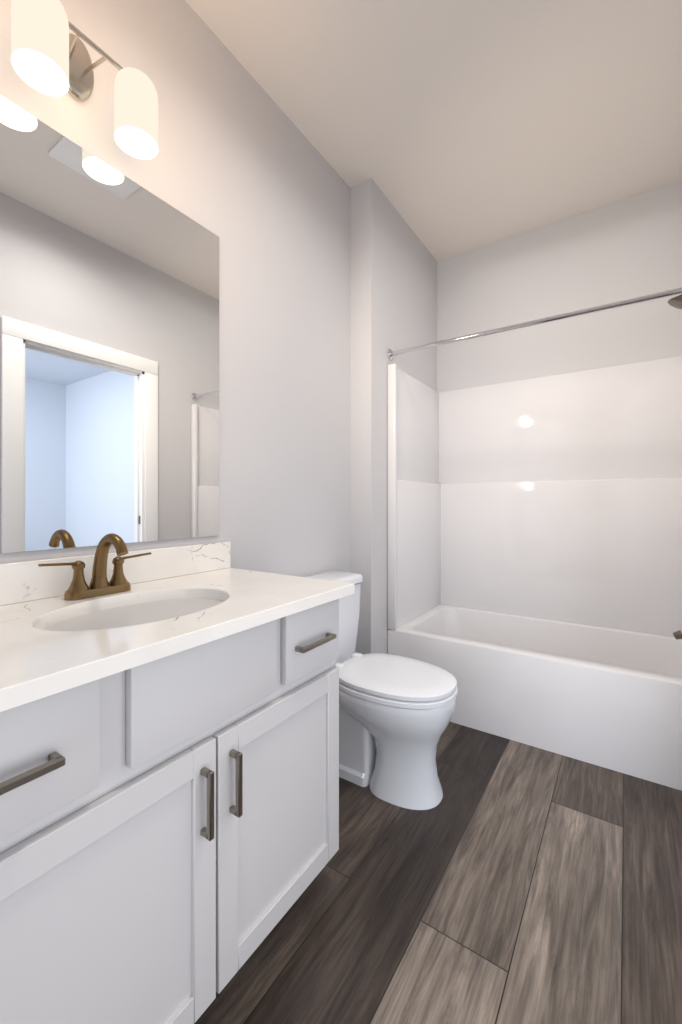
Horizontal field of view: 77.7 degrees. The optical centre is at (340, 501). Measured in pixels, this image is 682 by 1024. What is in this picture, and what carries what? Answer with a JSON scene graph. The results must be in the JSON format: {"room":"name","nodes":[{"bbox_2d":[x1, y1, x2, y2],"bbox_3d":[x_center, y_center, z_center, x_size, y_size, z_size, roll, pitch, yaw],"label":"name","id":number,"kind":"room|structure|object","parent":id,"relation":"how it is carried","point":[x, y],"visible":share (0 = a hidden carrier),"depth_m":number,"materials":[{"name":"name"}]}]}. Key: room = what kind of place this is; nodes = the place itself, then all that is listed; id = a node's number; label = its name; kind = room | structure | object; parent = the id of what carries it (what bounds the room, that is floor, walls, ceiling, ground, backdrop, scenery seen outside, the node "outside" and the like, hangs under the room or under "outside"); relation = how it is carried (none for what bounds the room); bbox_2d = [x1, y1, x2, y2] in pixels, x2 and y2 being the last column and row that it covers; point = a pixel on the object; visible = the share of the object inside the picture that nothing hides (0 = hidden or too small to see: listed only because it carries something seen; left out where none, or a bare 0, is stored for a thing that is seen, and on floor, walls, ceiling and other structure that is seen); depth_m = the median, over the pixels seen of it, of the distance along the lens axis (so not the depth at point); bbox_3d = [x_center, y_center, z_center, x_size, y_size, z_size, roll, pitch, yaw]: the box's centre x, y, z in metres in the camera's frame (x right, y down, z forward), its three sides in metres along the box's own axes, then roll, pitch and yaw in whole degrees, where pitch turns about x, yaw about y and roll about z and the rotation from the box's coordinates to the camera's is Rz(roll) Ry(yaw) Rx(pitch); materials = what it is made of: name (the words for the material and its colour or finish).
{"room":"bathroom","nodes":[
{"label":"bathroom","id":0,"kind":"room"},
{"bbox_2d":[0,0,349,576],"bbox_3d":[-0.933,-0.295,0.977,0.100,2.890,3.376,0,0,34],"label":"wall","id":1,"kind":"structure","parent":0,"point":[241,168],"depth_m":1.73,"materials":[{"name":"grey paint"}]},
{"bbox_2d":[11,0,157,159],"bbox_3d":[-0.673,-1.159,1.132,0.155,0.253,0.354,0,0,34],"label":"sconce","id":2,"kind":"object","parent":1,"relation":"attached to","point":[50,55],"visible":0.98,"depth_m":1.11,"materials":[{"name":"white glass"}]},
{"bbox_2d":[0,95,218,552],"bbox_3d":[-0.717,-0.432,1.200,0.006,1.115,0.928,0,0,34],"label":"mirror","id":3,"kind":"object","parent":1,"relation":"attached to","point":[109,349],"visible":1,"depth_m":1.22,"materials":[{"name":"clear glass"}]},
{"bbox_2d":[350,178,436,654],"bbox_3d":[0.360,-0.295,2.776,0.232,2.890,1.054,0,0,34],"label":"wall","id":4,"kind":"structure","parent":0,"point":[393,284],"depth_m":2.34,"materials":[{"name":"grey paint"}]},
{"bbox_2d":[185,0,681,260],"bbox_3d":[0.091,-1.780,0.922,1.860,0.080,4.430,0,0,34],"label":"ceiling","id":5,"kind":"structure","parent":0,"point":[450,128],"depth_m":1.82,"materials":[{"name":"white paint"}]},
{"bbox_2d":[194,722,681,1023],"bbox_3d":[1.771,1.180,-0.200,5.900,0.060,4.450,0,0,34],"label":"floor","id":6,"kind":"structure","parent":0,"point":[506,881],"depth_m":1.20,"materials":[{"name":"brown wood"}]},
{"bbox_2d":[0,533,354,1023],"bbox_3d":[-0.478,0.616,1.042,0.577,1.068,1.007,0,0,34],"label":"bathroom vanity","id":7,"kind":"object","parent":6,"relation":"on","point":[169,782],"visible":1,"depth_m":0.84,"materials":[{"name":"grey paint"}]},
{"bbox_2d":[305,571,457,809],"bbox_3d":[0.129,0.750,1.801,0.721,0.800,0.460,0,0,34],"label":"toilet","id":8,"kind":"object","parent":6,"relation":"on","point":[396,712],"visible":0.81,"depth_m":1.64,"materials":[{"name":"white ceramic"}]},
{"bbox_2d":[388,294,681,790],"bbox_3d":[1.111,0.048,2.315,1.523,2.205,0.773,0,0,34],"label":"shower","id":9,"kind":"object","parent":6,"relation":"on","point":[534,562],"visible":0.96,"depth_m":2.47,"materials":[{"name":"white plastic"}]},
{"bbox_2d":[388,288,681,359],"bbox_3d":[0.916,-0.855,2.027,1.526,0.060,0.060,0,0,34],"label":"rail","id":10,"kind":"object","parent":9,"relation":"attached to","point":[614,305],"visible":1,"depth_m":1.99,"materials":[{"name":"silver metal"}]},
{"bbox_2d":[437,180,681,391],"bbox_3d":[1.398,-0.295,2.652,1.628,2.890,0.100,0,0,34],"label":"wall","id":11,"kind":"structure","parent":0,"point":[626,249],"depth_m":2.60,"materials":[{"name":"grey paint"}]}
]}

